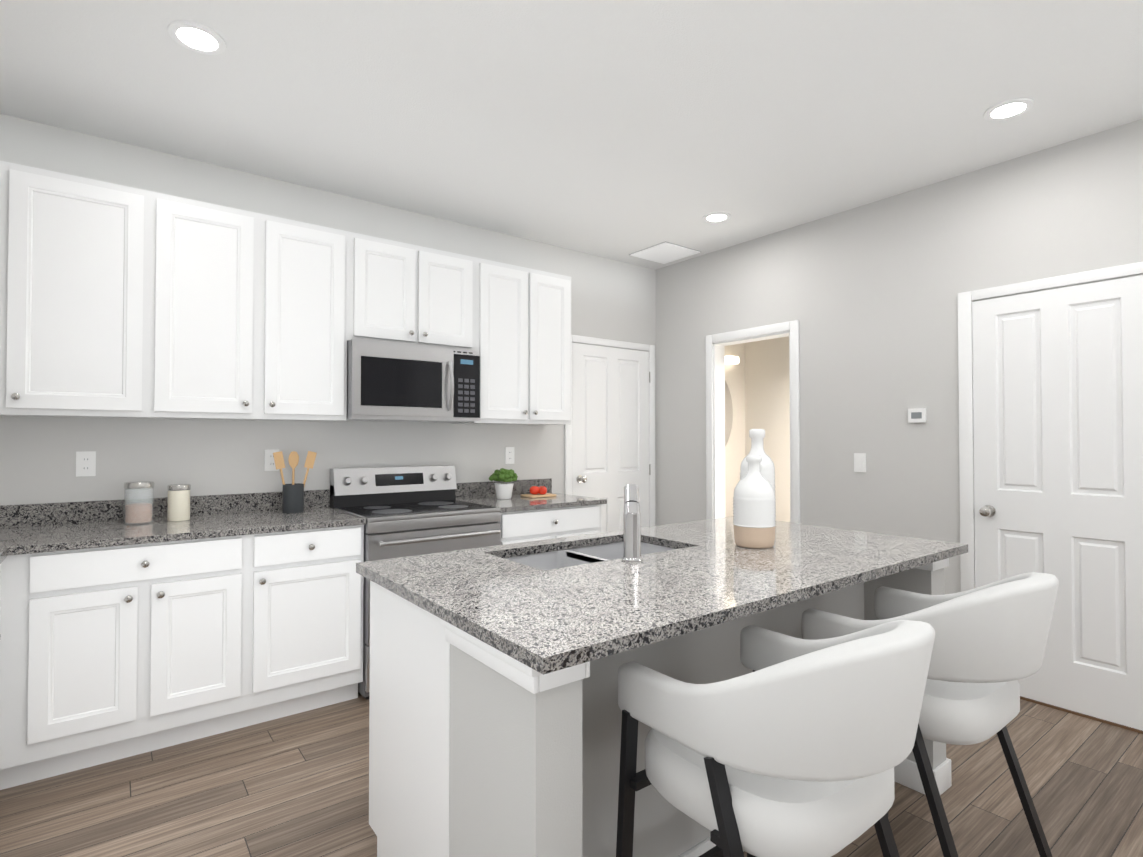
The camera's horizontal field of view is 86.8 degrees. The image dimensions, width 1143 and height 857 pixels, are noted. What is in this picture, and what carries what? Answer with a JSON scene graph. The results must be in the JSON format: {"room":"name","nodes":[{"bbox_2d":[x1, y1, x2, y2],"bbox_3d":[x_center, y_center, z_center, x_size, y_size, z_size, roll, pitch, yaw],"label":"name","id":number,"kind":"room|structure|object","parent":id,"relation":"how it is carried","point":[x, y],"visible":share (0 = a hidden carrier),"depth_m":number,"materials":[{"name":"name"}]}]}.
{"room":"kitchen","nodes":[
{"label":"kitchen","id":0,"kind":"room"},
{"bbox_2d":[0,114,655,525],"bbox_3d":[-0.400,0.009,4.333,6.717,2.743,0.115,1,-1,-37],"label":"wall","id":1,"kind":"structure","parent":0,"point":[612,298],"depth_m":3.32,"materials":[{"name":"grey paint"}]},
{"bbox_2d":[0,161,7,416],"bbox_3d":[-2.608,-0.567,2.369,0.575,1.020,0.342,1,-1,-37],"label":"upper cabinet","id":2,"kind":"object","parent":1,"relation":"attached to","point":[3,165],"depth_m":2.43,"materials":[{"name":"white wood"}]},
{"bbox_2d":[4,162,155,418],"bbox_3d":[-2.186,-0.562,2.691,0.487,1.020,0.342,1,-1,-37],"label":"upper cabinet","id":3,"kind":"object","parent":1,"relation":"attached to","point":[121,301],"depth_m":2.56,"materials":[{"name":"white wood"}]},
{"bbox_2d":[76,451,95,476],"bbox_3d":[-2.271,0.166,2.826,0.072,0.116,0.008,1,-1,-37],"label":"outlet","id":4,"kind":"object","parent":1,"relation":"attached to","point":[85,463],"depth_m":2.82,"materials":[{"name":"white plastic"}]},
{"bbox_2d":[152,192,351,421],"bbox_3d":[-1.645,-0.555,3.103,0.874,1.020,0.342,1,-1,-37],"label":"upper cabinet","id":5,"kind":"object","parent":1,"relation":"attached to","point":[252,311],"depth_m":2.94,"materials":[{"name":"white wood"}]},
{"bbox_2d":[264,449,278,470],"bbox_3d":[-1.639,0.173,3.307,0.072,0.116,0.008,1,-1,-37],"label":"outlet","id":6,"kind":"object","parent":1,"relation":"attached to","point":[269,465],"depth_m":3.30,"materials":[{"name":"white plastic"}]},
{"bbox_2d":[0,478,551,529],"bbox_3d":[-1.535,0.400,3.374,3.479,0.102,0.020,1,-1,-37],"label":"backsplash","id":7,"kind":"structure","parent":1,"relation":"attached to","point":[59,513],"depth_m":3.07,"materials":[{"name":"grey stone"}]},
{"bbox_2d":[352,232,479,352],"bbox_3d":[-0.993,-0.763,3.604,0.766,0.587,0.342,1,-1,-37],"label":"upper cabinet","id":8,"kind":"object","parent":1,"relation":"attached to","point":[403,293],"depth_m":3.46,"materials":[{"name":"white wood"}]},
{"bbox_2d":[347,339,479,422],"bbox_3d":[-0.961,-0.256,3.554,0.758,0.423,0.447,1,-1,-37],"label":"microwave","id":9,"kind":"object","parent":8,"relation":"attached to","point":[391,382],"visible":1,"depth_m":3.39,"materials":[{"name":"silver metal"}]},
{"bbox_2d":[505,447,513,463],"bbox_3d":[-0.431,0.189,4.229,0.072,0.116,0.008,1,-1,-37],"label":"outlet","id":10,"kind":"object","parent":1,"relation":"attached to","point":[509,451],"depth_m":4.22,"materials":[{"name":"white plastic"}]},
{"bbox_2d":[451,258,570,424],"bbox_3d":[-0.391,-0.539,4.059,0.748,1.020,0.342,1,-1,-37],"label":"upper cabinet","id":11,"kind":"object","parent":1,"relation":"attached to","point":[525,353],"depth_m":3.91,"materials":[{"name":"white wood"}]},
{"bbox_2d":[0,692,1142,856],"bbox_3d":[1.563,1.368,1.737,6.717,0.060,6.590,1,-1,-37],"label":"floor","id":12,"kind":"structure","parent":0,"point":[295,785],"depth_m":2.19,"materials":[{"name":"brown wood"}]},
{"bbox_2d":[0,554,7,789],"bbox_3d":[-2.088,0.895,1.705,0.626,0.884,0.775,1,-1,-37],"label":"base cabinet","id":13,"kind":"object","parent":12,"relation":"on","point":[3,561],"depth_m":2.21,"materials":[{"name":"white wood"}]},
{"bbox_2d":[0,546,7,557],"bbox_3d":[-1.582,0.427,1.058,0.637,0.030,2.370,1,-1,-37],"label":"countertop","id":14,"kind":"structure","parent":13,"relation":"on","point":[3,549],"depth_m":2.15,"materials":[{"name":"grey stone"}]},
{"bbox_2d":[32,530,251,781],"bbox_3d":[-1.908,0.911,2.699,0.722,0.884,0.626,1,-1,-37],"label":"base cabinet","id":15,"kind":"object","parent":12,"relation":"on","point":[213,615],"depth_m":2.45,"materials":[{"name":"white wood"}]},
{"bbox_2d":[0,506,365,549],"bbox_3d":[-1.978,0.454,2.647,1.935,0.030,0.637,1,-1,-37],"label":"countertop","id":16,"kind":"structure","parent":15,"relation":"on","point":[76,533],"depth_m":2.68,"materials":[{"name":"grey stone"}]},
{"bbox_2d":[124,481,153,524],"bbox_3d":[-2.010,0.345,2.808,0.115,0.191,0.115,1,-1,-37],"label":"glass jar","id":17,"kind":"object","parent":16,"relation":"on","point":[142,512],"visible":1,"depth_m":2.77,"materials":[{"name":"white"}]},
{"bbox_2d":[167,484,190,520],"bbox_3d":[-1.894,0.356,2.915,0.095,0.171,0.095,1,-1,-37],"label":"jar","id":18,"kind":"object","parent":16,"relation":"on","point":[178,507],"visible":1,"depth_m":2.88,"materials":[{"name":"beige glass"}]},
{"bbox_2d":[273,451,316,512],"bbox_3d":[-1.478,0.284,3.234,0.216,0.327,0.104,1,-1,-37],"label":"utensil holder","id":19,"kind":"object","parent":16,"relation":"on","point":[293,497],"visible":1,"depth_m":3.20,"materials":[{"name":"grey"}]},
{"bbox_2d":[252,522,365,724],"bbox_3d":[-1.416,0.918,3.075,0.516,0.884,0.626,1,-1,-37],"label":"base cabinet","id":20,"kind":"object","parent":12,"relation":"on","point":[307,589],"depth_m":2.83,"materials":[{"name":"white wood"}]},
{"bbox_2d":[330,465,500,698],"bbox_3d":[-0.880,0.798,3.430,0.756,1.135,0.713,1,-1,-37],"label":"range","id":21,"kind":"object","parent":12,"relation":"on","point":[405,511],"visible":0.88,"depth_m":3.34,"materials":[{"name":"silver metal"}]},
{"bbox_2d":[498,502,606,544],"bbox_3d":[-0.293,0.932,3.931,0.777,0.884,0.626,1,-1,-37],"label":"base cabinet","id":22,"kind":"object","parent":12,"relation":"on","point":[535,523],"depth_m":3.66,"materials":[{"name":"white wood"}]},
{"bbox_2d":[455,494,606,509],"bbox_3d":[-0.281,0.475,3.941,0.796,0.030,0.637,1,-1,-37],"label":"countertop","id":23,"kind":"structure","parent":22,"relation":"on","point":[517,502],"depth_m":3.79,"materials":[{"name":"grey stone"}]},
{"bbox_2d":[489,468,517,498],"bbox_3d":[-0.444,0.360,3.968,0.202,0.199,0.176,1,-1,-37],"label":"plant","id":24,"kind":"object","parent":23,"relation":"on","point":[503,490],"visible":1,"depth_m":3.92,"materials":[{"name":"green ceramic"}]},
{"bbox_2d":[521,486,555,497],"bbox_3d":[-0.223,0.424,4.101,0.200,0.076,0.140,1,-1,-37],"label":"cutting board","id":25,"kind":"object","parent":23,"relation":"on","point":[538,492],"visible":0.98,"depth_m":4.05,"materials":[{"name":"beige wood"}]},
{"bbox_2d":[356,556,953,856],"bbox_3d":[0.380,0.902,2.103,1.913,0.884,1.013,1,-1,-37],"label":"kitchen island","id":26,"kind":"object","parent":12,"relation":"on","point":[495,717],"depth_m":1.56,"materials":[{"name":"white wood"}]},
{"bbox_2d":[356,516,967,675],"bbox_3d":[0.398,0.445,2.087,1.924,0.030,1.045,1,-1,-37],"label":"island countertop","id":27,"kind":"structure","parent":26,"relation":"on","point":[558,619],"depth_m":1.67,"materials":[{"name":"grey stone"}]},
{"bbox_2d":[496,540,683,567],"bbox_3d":[0.085,0.555,2.161,0.760,0.212,0.425,1,-1,-37],"label":"sink","id":28,"kind":"object","parent":27,"relation":"in","point":[563,555],"depth_m":2.29,"materials":[{"name":"silver metal"}]},
{"bbox_2d":[616,484,647,563],"bbox_3d":[0.197,0.305,1.986,0.097,0.243,0.102,1,-1,-37],"label":"faucet","id":29,"kind":"object","parent":27,"relation":"on","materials":[{"name":"silver metal"}]},
{"bbox_2d":[733,455,775,548],"bbox_3d":[0.673,0.264,2.227,0.153,0.333,0.153,1,-1,-37],"label":"vase","id":30,"kind":"object","parent":27,"relation":"on","point":[754,511],"visible":1,"depth_m":2.17,"materials":[{"name":"white ceramic"}]},
{"bbox_2d":[740,429,775,530],"bbox_3d":[0.766,0.218,2.490,0.141,0.433,0.141,1,-1,-37],"label":"vase","id":31,"kind":"object","parent":27,"relation":"on","point":[756,436],"visible":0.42,"depth_m":2.46,"materials":[{"name":"white ceramic"}]},
{"bbox_2d":[616,620,934,856],"bbox_3d":[0.462,0.856,1.299,0.546,0.955,0.558,1,-1,-37],"label":"stool","id":32,"kind":"object","parent":12,"relation":"on","point":[789,746],"visible":1,"depth_m":1.11,"materials":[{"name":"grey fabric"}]},
{"bbox_2d":[802,572,1058,856],"bbox_3d":[1.044,0.863,1.730,0.546,0.955,0.558,1,-1,-37],"label":"stool","id":33,"kind":"object","parent":12,"relation":"on","point":[989,646],"visible":0.71,"depth_m":1.52,"materials":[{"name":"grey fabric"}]},
{"bbox_2d":[0,0,1142,269],"bbox_3d":[1.563,-1.445,1.783,6.717,0.080,6.590,1,-1,-37],"label":"ceiling","id":34,"kind":"structure","parent":0,"point":[620,130],"depth_m":2.53,"materials":[{"name":"white paint"}]},
{"bbox_2d":[167,20,226,54],"bbox_3d":[-1.337,-1.394,2.161,0.179,0.009,0.179,0,-1,8],"label":"recessed light","id":35,"kind":"object","parent":34,"relation":"in","point":[197,37],"depth_m":2.15,"materials":[{"name":"white paint"}]},
{"bbox_2d":[629,241,700,263],"bbox_3d":[0.721,-1.353,4.673,0.394,0.007,0.394,1,-1,-37],"label":"ceiling vent","id":36,"kind":"object","parent":34,"relation":"in","point":[664,252],"visible":1,"depth_m":4.63,"materials":[{"name":"white metal"}]},
{"bbox_2d":[703,212,730,222],"bbox_3d":[0.939,-1.365,3.909,0.179,0.009,0.179,0,-1,8],"label":"recessed light","id":37,"kind":"object","parent":34,"relation":"in","point":[714,217],"depth_m":3.90,"materials":[{"name":"white paint"}]},
{"bbox_2d":[983,98,1033,120],"bbox_3d":[1.901,-1.386,2.631,0.179,0.009,0.179,0,-1,8],"label":"recessed light","id":38,"kind":"object","parent":34,"relation":"in","point":[1011,108],"depth_m":2.62,"materials":[{"name":"white paint"}]},
{"bbox_2d":[725,343,744,516],"bbox_3d":[1.214,0.026,5.413,0.930,2.743,0.115,1,-1,-37],"label":"wall","id":39,"kind":"structure","parent":0,"point":[734,373],"depth_m":5.57,"materials":[{"name":"beige paint"}]},
{"bbox_2d":[725,380,732,445],"bbox_3d":[1.275,-0.143,5.378,0.500,0.740,0.016,1,-1,-37],"label":"mirror","id":40,"kind":"object","parent":39,"relation":"attached to","point":[728,413],"visible":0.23,"depth_m":5.48,"materials":[{"name":"clear glass"}]},
{"bbox_2d":[725,356,738,363],"bbox_3d":[1.441,-0.619,5.466,0.140,0.065,0.086,1,-1,-37],"label":"light","id":41,"kind":"object","parent":39,"relation":"attached to","point":[731,359],"visible":0.75,"depth_m":5.42,"materials":[{"name":"white"}]},
{"bbox_2d":[745,336,789,521],"bbox_3d":[2.199,0.020,5.001,0.115,2.743,1.975,1,-1,-37],"label":"wall","id":42,"kind":"structure","parent":0,"point":[757,378],"depth_m":5.42,"materials":[{"name":"beige paint"}]},
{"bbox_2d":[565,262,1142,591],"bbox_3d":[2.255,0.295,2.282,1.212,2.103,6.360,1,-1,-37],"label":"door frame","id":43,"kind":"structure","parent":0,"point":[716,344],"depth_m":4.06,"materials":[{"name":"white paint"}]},
{"bbox_2d":[656,119,1142,593],"bbox_3d":[2.689,-0.019,2.618,0.115,2.743,6.360,1,-1,-37],"label":"wall","id":44,"kind":"structure","parent":0,"point":[866,295],"depth_m":3.59,"materials":[{"name":"grey paint"}]},
{"bbox_2d":[854,453,865,471],"bbox_3d":[1.772,0.210,3.714,0.010,0.116,0.072,1,-1,-37],"label":"light switch","id":45,"kind":"object","parent":44,"relation":"attached to","point":[859,458],"depth_m":3.71,"materials":[{"name":"white plastic"}]},
{"bbox_2d":[908,408,925,422],"bbox_3d":[1.972,-0.074,3.449,0.019,0.080,0.090,1,-1,-37],"label":"thermostat","id":46,"kind":"object","parent":44,"relation":"attached to","point":[915,415],"depth_m":3.44,"materials":[{"name":"white plastic"}]}
]}

